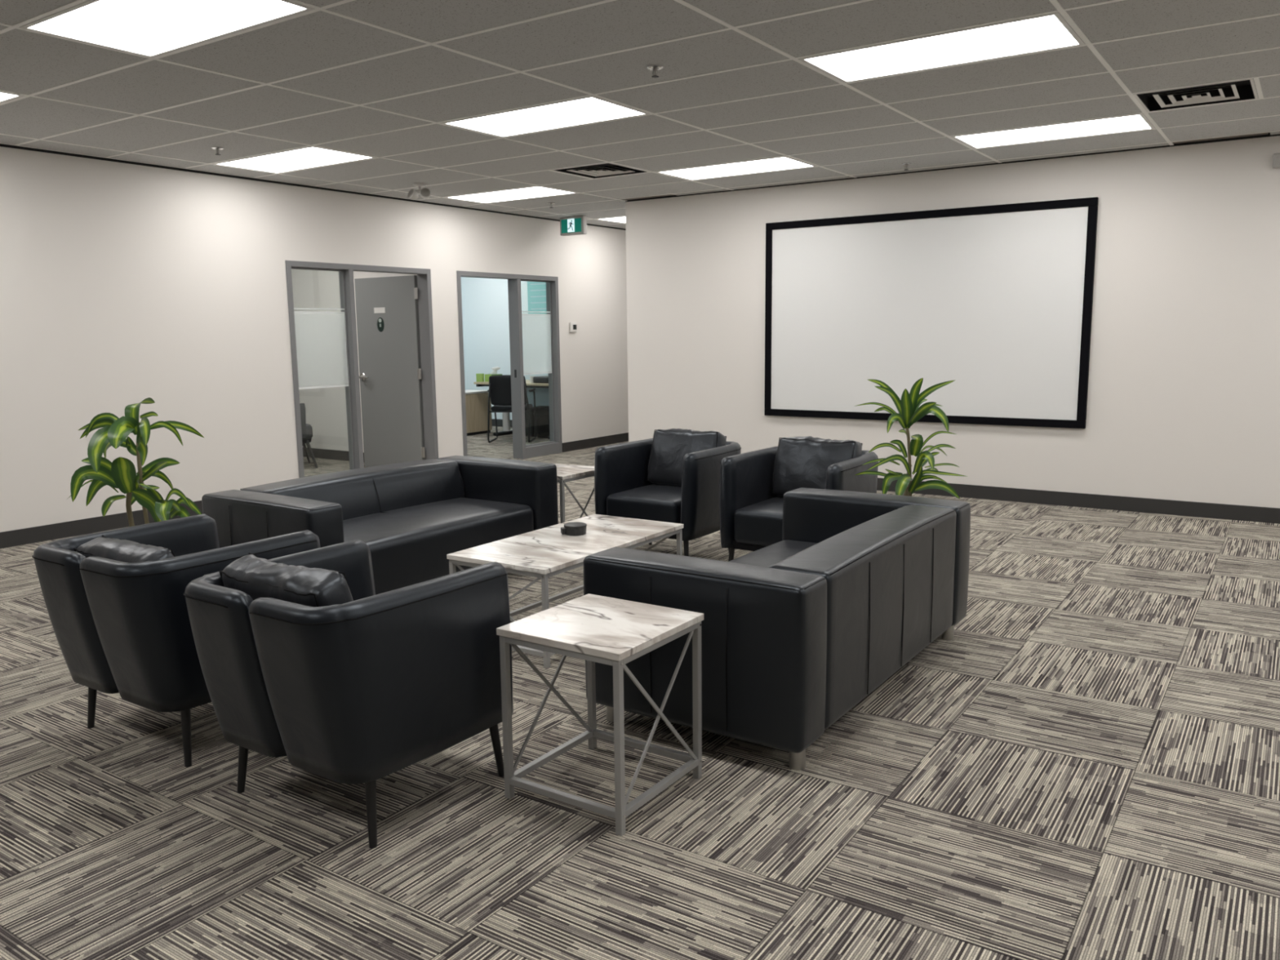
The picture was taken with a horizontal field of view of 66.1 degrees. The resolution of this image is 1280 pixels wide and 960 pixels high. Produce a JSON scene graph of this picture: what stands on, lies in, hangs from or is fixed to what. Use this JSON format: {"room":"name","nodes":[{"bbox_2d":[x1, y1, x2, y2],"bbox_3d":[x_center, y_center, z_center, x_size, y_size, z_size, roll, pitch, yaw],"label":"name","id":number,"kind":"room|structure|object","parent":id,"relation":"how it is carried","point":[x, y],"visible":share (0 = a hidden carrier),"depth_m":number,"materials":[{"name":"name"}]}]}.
{"room":"office lounge","nodes":[
{"label":"office lounge","id":0,"kind":"room"},
{"bbox_2d":[0,146,628,532],"bbox_3d":[-3.556,-1.150,8.010,0.120,2.833,18.600,5,10,34],"label":"wall","id":1,"kind":"structure","parent":0,"point":[122,285],"depth_m":7.91,"materials":[{"name":"white paint"}]},
{"bbox_2d":[0,143,626,230],"bbox_3d":[-3.520,-2.449,7.778,0.005,0.036,18.600,5,10,34],"label":"trim","id":2,"kind":"structure","parent":1,"relation":"attached to","point":[1,144],"depth_m":8.22,"materials":[{"name":"black"}]},
{"bbox_2d":[0,432,628,548],"bbox_3d":[-3.485,0.201,8.177,0.012,0.112,18.600,5,10,34],"label":"baseboard","id":3,"kind":"structure","parent":1,"relation":"attached to","point":[86,526],"depth_m":7.32,"materials":[{"name":"grey rubber"}]},
{"bbox_2d":[293,307,348,389],"bbox_3d":[-2.914,-0.964,9.003,0.008,1.894,0.617,5,10,34],"label":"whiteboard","id":4,"kind":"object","parent":1,"relation":"in","point":[320,336],"depth_m":8.97,"materials":[{"name":"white glass"}]},
{"bbox_2d":[284,260,438,478],"bbox_3d":[-2.633,-0.989,9.402,0.147,2.078,1.700,5,10,34],"label":"trim","id":5,"kind":"structure","parent":1,"relation":"attached to","point":[354,432],"depth_m":9.30,"materials":[{"name":"grey metal"}]},
{"bbox_2d":[354,275,425,466],"bbox_3d":[-2.636,-1.106,10.334,0.958,2.014,0.118,5,10,34],"label":"door","id":6,"kind":"structure","parent":1,"relation":"in","point":[387,308],"depth_m":10.33,"materials":[{"name":"grey painted wood"}]},
{"bbox_2d":[456,271,562,458],"bbox_3d":[-1.477,-1.257,11.080,0.147,2.078,1.660,5,10,34],"label":"trim","id":7,"kind":"structure","parent":1,"relation":"attached to","point":[521,451],"depth_m":11.24,"materials":[{"name":"grey metal"}]},
{"bbox_2d":[521,311,551,374],"bbox_3d":[-1.218,-1.357,11.465,0.008,1.894,0.607,5,10,34],"label":"window","id":8,"kind":"structure","parent":1,"relation":"in","point":[536,328],"depth_m":11.45,"materials":[{"name":"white glass"}]},
{"bbox_2d":[569,322,577,332],"bbox_3d":[-0.804,-1.842,11.865,0.027,0.120,0.124,5,10,34],"label":"thermostat","id":9,"kind":"object","parent":1,"relation":"attached to","point":[573,326],"visible":1,"depth_m":11.85,"materials":[{"name":"white plastic"}]},
{"bbox_2d":[291,268,417,452],"bbox_3d":[-4.168,-1.698,11.681,5.067,2.833,0.050,5,10,34],"label":"wall partition","id":10,"kind":"structure","parent":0,"point":[326,411],"depth_m":11.35,"materials":[{"name":"white"}]},
{"bbox_2d":[460,276,548,419],"bbox_3d":[-3.070,-1.965,13.363,5.167,2.833,4.000,5,10,34],"label":"wall","id":11,"kind":"structure","parent":0,"point":[485,301],"depth_m":15.15,"materials":[{"name":"white"}]},
{"bbox_2d":[491,418,512,426],"bbox_3d":[-3.026,-0.613,13.518,5.067,0.112,3.850,5,10,34],"label":"baseboard","id":12,"kind":"structure","parent":11,"relation":"attached to","point":[500,422],"depth_m":15.23,"materials":[{"name":"grey rubber"}]},
{"bbox_2d":[527,281,546,314],"bbox_3d":[-1.369,-2.756,14.387,0.720,0.750,0.006,5,10,34],"label":"poster","id":13,"kind":"object","parent":11,"relation":"attached to","point":[536,291],"visible":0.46,"depth_m":14.50,"materials":[{"name":"teal paper"}]},
{"bbox_2d":[0,426,1279,959],"bbox_3d":[-0.419,0.571,6.124,17.800,0.080,18.600,5,10,34],"label":"floor","id":14,"kind":"structure","parent":0,"point":[1088,768],"depth_m":2.97,"materials":[{"name":"carpet"}]},
{"bbox_2d":[68,397,204,526],"bbox_3d":[-2.476,0.172,4.845,0.858,1.140,0.413,0,9,1],"label":"dracaena","id":15,"kind":"object","parent":14,"relation":"on","point":[121,473],"visible":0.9,"depth_m":4.76,"materials":[{"name":"green plant"}]},
{"bbox_2d":[31,513,320,767],"bbox_3d":[-1.673,0.560,3.620,0.741,0.723,0.757,5,10,33],"label":"armchair","id":16,"kind":"object","parent":14,"relation":"on","point":[124,628],"visible":0.69,"depth_m":3.29,"materials":[{"name":"black leather"}]},
{"bbox_2d":[73,534,174,563],"bbox_3d":[-1.784,0.363,3.480,0.504,0.301,0.200,5,10,32],"label":"cushion","id":17,"kind":"object","parent":16,"relation":"on","point":[122,550],"visible":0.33,"depth_m":3.39,"materials":[{"name":"black leather"}]},
{"bbox_2d":[299,403,318,467],"bbox_3d":[-3.916,-0.491,10.779,0.632,0.719,0.740,-5,10,-27],"label":"tub chair","id":18,"kind":"object","parent":14,"relation":"on","point":[306,428],"visible":0.15,"depth_m":10.72,"materials":[{"name":"grey fabric"}]},
{"bbox_2d":[183,539,513,848],"bbox_3d":[-0.898,0.632,3.083,0.741,0.723,0.757,5,10,34],"label":"armchair","id":19,"kind":"object","parent":14,"relation":"on","point":[366,689],"visible":0.99,"depth_m":2.80,"materials":[{"name":"black leather"}]},
{"bbox_2d":[219,552,353,607],"bbox_3d":[-1.037,0.410,2.960,0.504,0.336,0.213,6,11,36],"label":"cushion","id":20,"kind":"object","parent":19,"relation":"on","point":[254,575],"visible":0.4,"depth_m":2.84,"materials":[{"name":"black leather"}]},
{"bbox_2d":[201,455,558,595],"bbox_3d":[-1.371,0.294,5.572,0.890,0.656,1.857,5,10,34],"label":"sofa","id":21,"kind":"object","parent":14,"relation":"on","point":[411,515],"visible":0.64,"depth_m":5.44,"materials":[{"name":"black leather"}]},
{"bbox_2d":[465,390,492,435],"bbox_3d":[-2.487,-0.972,14.178,0.448,0.612,0.567,5,10,34],"label":"pedestal","id":22,"kind":"object","parent":14,"relation":"on","point":[476,401],"visible":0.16,"depth_m":14.05,"materials":[{"name":"brown wood"}]},
{"bbox_2d":[487,374,536,442],"bbox_3d":[-1.718,-0.968,13.150,0.600,0.892,0.626,0,9,3],"label":"chair","id":23,"kind":"object","parent":14,"relation":"on","point":[500,386],"visible":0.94,"depth_m":12.90,"materials":[{"name":"black fabric"}]},
{"bbox_2d":[473,379,550,439],"bbox_3d":[-1.493,-1.007,13.862,1.520,0.752,0.800,5,10,34],"label":"office desk","id":24,"kind":"object","parent":14,"relation":"on","point":[541,392],"visible":0.28,"depth_m":14.02,"materials":[{"name":"brown wood"}]},
{"bbox_2d":[475,373,484,382],"bbox_3d":[-2.264,-1.450,13.943,0.091,0.116,0.071,2,9,17],"label":"carton","id":25,"kind":"object","parent":24,"relation":"on","point":[480,376],"visible":1,"depth_m":13.92,"materials":[{"name":"green cardboard"}]},
{"bbox_2d":[484,366,502,382],"bbox_3d":[-2.071,-1.501,13.950,0.236,0.212,0.117,3,9,23],"label":"tissue box","id":26,"kind":"object","parent":24,"relation":"on","point":[494,372],"visible":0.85,"depth_m":13.93,"materials":[{"name":"green"}]},
{"bbox_2d":[529,375,534,382],"bbox_3d":[-1.481,-1.384,13.525,0.083,0.093,0.083,5,10,34],"label":"paper cup","id":27,"kind":"object","parent":24,"relation":"on","point":[531,376],"visible":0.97,"depth_m":13.50,"materials":[{"name":"white paper"}]},
{"bbox_2d":[533,375,548,383],"bbox_3d":[-1.183,-1.365,13.395,0.480,0.088,0.302,5,10,34],"label":"printer","id":28,"kind":"object","parent":24,"relation":"on","point":[544,380],"visible":0.5,"depth_m":13.33,"materials":[{"name":"black plastic"}]},
{"bbox_2d":[524,405,549,436],"bbox_3d":[-1.451,-0.829,13.858,0.180,0.400,0.426,5,10,34],"label":"chair","id":29,"kind":"object","parent":14,"relation":"on","point":[540,408],"visible":0.32,"depth_m":13.69,"materials":[{"name":"black plastic"}]},
{"bbox_2d":[533,412,550,438],"bbox_3d":[-1.292,-0.758,13.592,0.360,0.335,0.360,5,10,34],"label":"waste bin","id":30,"kind":"object","parent":14,"relation":"on","point":[542,418],"visible":0.48,"depth_m":13.46,"materials":[{"name":"black plastic"}]},
{"bbox_2d":[446,514,683,668],"bbox_3d":[-0.324,0.501,4.838,0.572,0.440,1.152,5,10,33],"label":"coffee table","id":31,"kind":"object","parent":14,"relation":"on","point":[543,553],"visible":0.61,"depth_m":4.65,"materials":[{"name":"stone"}]},
{"bbox_2d":[560,521,586,535],"bbox_3d":[-0.329,0.242,4.904,0.131,0.052,0.113,1,9,11],"label":"box","id":32,"kind":"object","parent":31,"relation":"on","point":[575,528],"visible":1,"depth_m":4.86,"materials":[{"name":"black plastic"}]},
{"bbox_2d":[551,462,594,523],"bbox_3d":[-0.538,0.202,6.472,0.458,0.548,0.468,5,10,34],"label":"side table","id":33,"kind":"object","parent":14,"relation":"on","point":[565,473],"visible":0.13,"depth_m":6.28,"materials":[{"name":"stone"}]},
{"bbox_2d":[496,593,703,835],"bbox_3d":[-0.114,0.708,3.097,0.458,0.548,0.468,5,10,34],"label":"side table","id":34,"kind":"object","parent":14,"relation":"on","point":[593,628],"visible":1,"depth_m":3.02,"materials":[{"name":"stone"}]},
{"bbox_2d":[594,438,741,555],"bbox_3d":[0.203,0.134,6.288,0.741,0.723,0.757,5,10,34],"label":"armchair","id":35,"kind":"object","parent":14,"relation":"on","point":[622,488],"visible":0.55,"depth_m":6.03,"materials":[{"name":"black leather"}]},
{"bbox_2d":[646,428,726,487],"bbox_3d":[0.298,-0.134,6.376,0.534,0.386,0.216,5,10,34],"label":"cushion","id":36,"kind":"object","parent":35,"relation":"on","point":[669,447],"visible":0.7,"depth_m":6.35,"materials":[{"name":"black leather"}]},
{"bbox_2d":[583,487,970,770],"bbox_3d":[0.663,0.494,4.087,0.890,0.656,1.857,5,10,34],"label":"sofa","id":37,"kind":"object","parent":14,"relation":"on","point":[799,629],"visible":0.98,"depth_m":3.40,"materials":[{"name":"black leather"}]},
{"bbox_2d":[719,446,878,561],"bbox_3d":[0.947,0.209,5.733,0.741,0.723,0.757,5,10,34],"label":"armchair","id":38,"kind":"object","parent":14,"relation":"on","point":[751,516],"visible":0.41,"depth_m":5.59,"materials":[{"name":"black leather"}]},
{"bbox_2d":[771,435,862,497],"bbox_3d":[1.044,-0.061,5.824,0.534,0.387,0.220,5,10,34],"label":"cushion","id":39,"kind":"object","parent":38,"relation":"on","point":[800,462],"visible":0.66,"depth_m":5.78,"materials":[{"name":"black leather"}]},
{"bbox_2d":[853,377,968,498],"bbox_3d":[1.447,0.045,5.228,0.623,1.183,0.321,-1,9,-2],"label":"dracaena","id":40,"kind":"object","parent":14,"relation":"on","point":[909,411],"visible":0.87,"depth_m":5.14,"materials":[{"name":"green plant"}]},
{"bbox_2d":[0,0,1279,228],"bbox_3d":[-0.452,-2.174,5.709,17.800,0.001,18.600,5,10,34],"label":"ceiling","id":41,"kind":"structure","parent":0,"point":[30,63],"depth_m":5.31,"materials":[{"name":"tile"}]},
{"bbox_2d":[0,91,25,103],"bbox_3d":[-3.980,-2.111,5.414,1.191,0.056,0.582,5,10,34],"label":"ceiling light","id":42,"kind":"object","parent":41,"relation":"attached to","point":[4,96],"visible":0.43,"depth_m":5.35,"materials":[{"name":"white plastic"}]},
{"bbox_2d":[0,92,15,100],"bbox_3d":[-3.980,-2.092,5.417,1.147,0.008,0.538,5,10,34],"label":"diffuser","id":43,"kind":"object","parent":42,"relation":"attached to","point":[3,95],"depth_m":5.35,"materials":[{"name":"white plastic"}]},
{"bbox_2d":[18,0,315,57],"bbox_3d":[-1.964,-1.930,4.054,1.191,0.056,0.582,5,10,34],"label":"ceiling light","id":44,"kind":"object","parent":41,"relation":"attached to","point":[152,28],"visible":0.81,"depth_m":4.10,"materials":[{"name":"white plastic"}]},
{"bbox_2d":[211,146,223,155],"bbox_3d":[-2.945,-2.292,6.866,0.082,0.050,0.082,5,10,34],"label":"sprinkler head","id":45,"kind":"object","parent":41,"relation":"attached to","point":[217,148],"visible":1,"depth_m":6.86},
{"bbox_2d":[213,146,376,173],"bbox_3d":[-2.609,-2.429,7.405,1.191,0.056,0.582,5,10,34],"label":"ceiling light","id":46,"kind":"object","parent":41,"relation":"attached to","point":[311,157],"visible":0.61,"depth_m":7.40,"materials":[{"name":"white plastic"}]},
{"bbox_2d":[407,182,431,199],"bbox_3d":[-1.927,-2.527,8.625,0.229,0.138,0.129,2,9,17],"label":"emergency light","id":47,"kind":"object","parent":41,"relation":"attached to","point":[425,193],"visible":1,"depth_m":8.59,"materials":[{"name":"white plastic"}]},
{"bbox_2d":[445,186,578,203],"bbox_3d":[-1.238,-2.746,9.396,1.191,0.056,0.582,5,10,34],"label":"ceiling light","id":48,"kind":"object","parent":41,"relation":"attached to","point":[534,192],"visible":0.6,"depth_m":9.41,"materials":[{"name":"white plastic"}]},
{"bbox_2d":[440,95,650,137],"bbox_3d":[-0.593,-2.247,6.045,1.191,0.056,0.582,5,10,34],"label":"ceiling light","id":49,"kind":"object","parent":41,"relation":"attached to","point":[588,109],"visible":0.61,"depth_m":6.03,"materials":[{"name":"white plastic"}]},
{"bbox_2d":[547,202,555,208],"bbox_3d":[-0.902,-2.793,10.014,0.082,0.050,0.082,5,10,34],"label":"sprinkler head","id":50,"kind":"object","parent":41,"relation":"attached to","point":[550,203],"visible":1,"depth_m":10.00},
{"bbox_2d":[560,215,586,235],"bbox_3d":[-0.761,-2.895,11.195,0.336,0.209,0.081,5,10,34],"label":"exit sign","id":51,"kind":"object","parent":41,"relation":"hanging from","point":[575,224],"visible":1,"depth_m":11.15,"materials":[{"name":"green plastic"}]},
{"bbox_2d":[551,162,649,178],"bbox_3d":[-0.321,-2.571,8.046,0.584,0.090,0.584,5,10,34],"label":"ceiling vent","id":52,"kind":"object","parent":41,"relation":"in","point":[602,170],"visible":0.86,"depth_m":8.20,"materials":[{"name":"black metal"}]},
{"bbox_2d":[595,216,625,223],"bbox_3d":[0.134,-3.064,11.387,1.191,0.056,0.582,5,10,34],"label":"ceiling light","id":53,"kind":"object","parent":41,"relation":"attached to","point":[619,220],"visible":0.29,"depth_m":11.56,"materials":[{"name":"white plastic"}]},
{"bbox_2d":[600,217,625,222],"bbox_3d":[0.134,-3.045,11.390,1.147,0.008,0.538,5,10,34],"label":"diffuser","id":54,"kind":"object","parent":53,"relation":"attached to","point":[619,220],"depth_m":11.58,"materials":[{"name":"white plastic"}]},
{"bbox_2d":[0,0,1279,228],"bbox_3d":[-0.452,-2.182,5.708,17.800,0.022,18.600,5,10,34],"label":"grid","id":55,"kind":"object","parent":41,"relation":"attached to","point":[1058,6],"depth_m":5.44,"materials":[{"name":"white"}]},
{"bbox_2d":[622,194,672,199],"bbox_3d":[0.074,-2.790,9.695,0.586,0.013,0.119,5,10,34],"label":"ceiling vent","id":56,"kind":"object","parent":41,"relation":"in","point":[667,194],"visible":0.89,"depth_m":9.71,"materials":[{"name":"black metal"}]},
{"bbox_2d":[647,64,663,78],"bbox_3d":[0.076,-2.032,4.902,0.082,0.050,0.082,5,10,34],"label":"sprinkler head","id":57,"kind":"object","parent":41,"relation":"attached to","point":[655,68],"visible":1,"depth_m":4.89},
{"bbox_2d":[656,155,817,180],"bbox_3d":[0.778,-2.565,8.036,1.191,0.056,0.582,5,10,34],"label":"ceiling light","id":58,"kind":"object","parent":41,"relation":"attached to","point":[780,163],"visible":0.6,"depth_m":8.04,"materials":[{"name":"white plastic"}]},
{"bbox_2d":[901,162,911,170],"bbox_3d":[2.133,-2.508,7.882,0.082,0.050,0.082,5,10,34],"label":"sprinkler head","id":59,"kind":"object","parent":41,"relation":"attached to","point":[907,164],"visible":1,"depth_m":7.87},
{"bbox_2d":[797,12,1085,83],"bbox_3d":[1.423,-2.066,4.686,1.191,0.056,0.582,5,10,34],"label":"ceiling light","id":60,"kind":"object","parent":41,"relation":"attached to","point":[1048,32],"visible":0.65,"depth_m":4.66,"materials":[{"name":"white plastic"}]},
{"bbox_2d":[951,113,1155,149],"bbox_3d":[2.794,-2.384,6.677,1.191,0.056,0.582,5,10,34],"label":"ceiling light","id":61,"kind":"object","parent":41,"relation":"attached to","point":[1134,122],"visible":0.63,"depth_m":6.67,"materials":[{"name":"white plastic"}]},
{"bbox_2d":[1133,78,1258,112],"bbox_3d":[3.207,-2.253,5.667,0.584,0.090,0.584,5,10,34],"label":"ceiling vent","id":62,"kind":"object","parent":41,"relation":"in","point":[1240,90],"visible":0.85,"depth_m":5.80,"materials":[{"name":"black metal"}]},
{"bbox_2d":[1173,132,1268,143],"bbox_3d":[4.106,-2.427,6.976,0.586,0.013,0.119,5,10,34],"label":"ceiling vent","id":63,"kind":"object","parent":41,"relation":"in","point":[1265,133],"visible":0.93,"depth_m":6.98,"materials":[{"name":"black metal"}]},
{"bbox_2d":[625,135,1279,508],"bbox_3d":[6.010,-1.466,9.335,11.052,2.833,5.595,5,10,34],"label":"wall","id":64,"kind":"structure","parent":0,"point":[1183,404],"depth_m":7.64,"materials":[{"name":"white paint"}]},
{"bbox_2d":[764,196,1098,428],"bbox_3d":[2.341,-1.386,8.423,2.815,1.772,0.039,5,10,34],"label":"projection screen","id":65,"kind":"object","parent":64,"relation":"attached to","point":[995,301],"visible":0.95,"depth_m":8.28,"materials":[{"name":"white fabric"}]},
{"bbox_2d":[625,132,1279,202],"bbox_3d":[4.420,-2.409,6.851,11.052,0.028,0.003,5,10,34],"label":"trim","id":66,"kind":"structure","parent":64,"relation":"attached to","point":[1268,134],"depth_m":7.86,"materials":[{"name":"black"}]},
{"bbox_2d":[876,477,1279,524],"bbox_3d":[6.018,-0.120,9.537,11.064,0.112,5.607,5,10,34],"label":"baseboard","id":67,"kind":"structure","parent":64,"relation":"attached to","point":[1201,509],"depth_m":7.74,"materials":[{"name":"grey rubber"}]},
{"bbox_2d":[1272,152,1279,168],"bbox_3d":[4.458,-2.219,6.823,0.120,0.096,0.056,5,10,34],"label":"wall sensor","id":68,"kind":"object","parent":64,"relation":"attached to","point":[1276,157],"visible":1,"depth_m":6.83,"materials":[{"name":"grey plastic"}]},
{"bbox_3d":[-7.597,-0.916,6.789,5.167,2.833,12.000,5,10,34],"label":"wall","id":69,"kind":"structure","parent":0,"visible":0},
{"bbox_2d":[302,447,364,462],"bbox_3d":[-5.290,-0.088,10.231,5.067,0.112,4.000,5,10,34],"label":"baseboard","id":70,"kind":"structure","parent":69,"relation":"attached to","point":[317,453],"depth_m":11.48,"materials":[{"name":"grey rubber"}]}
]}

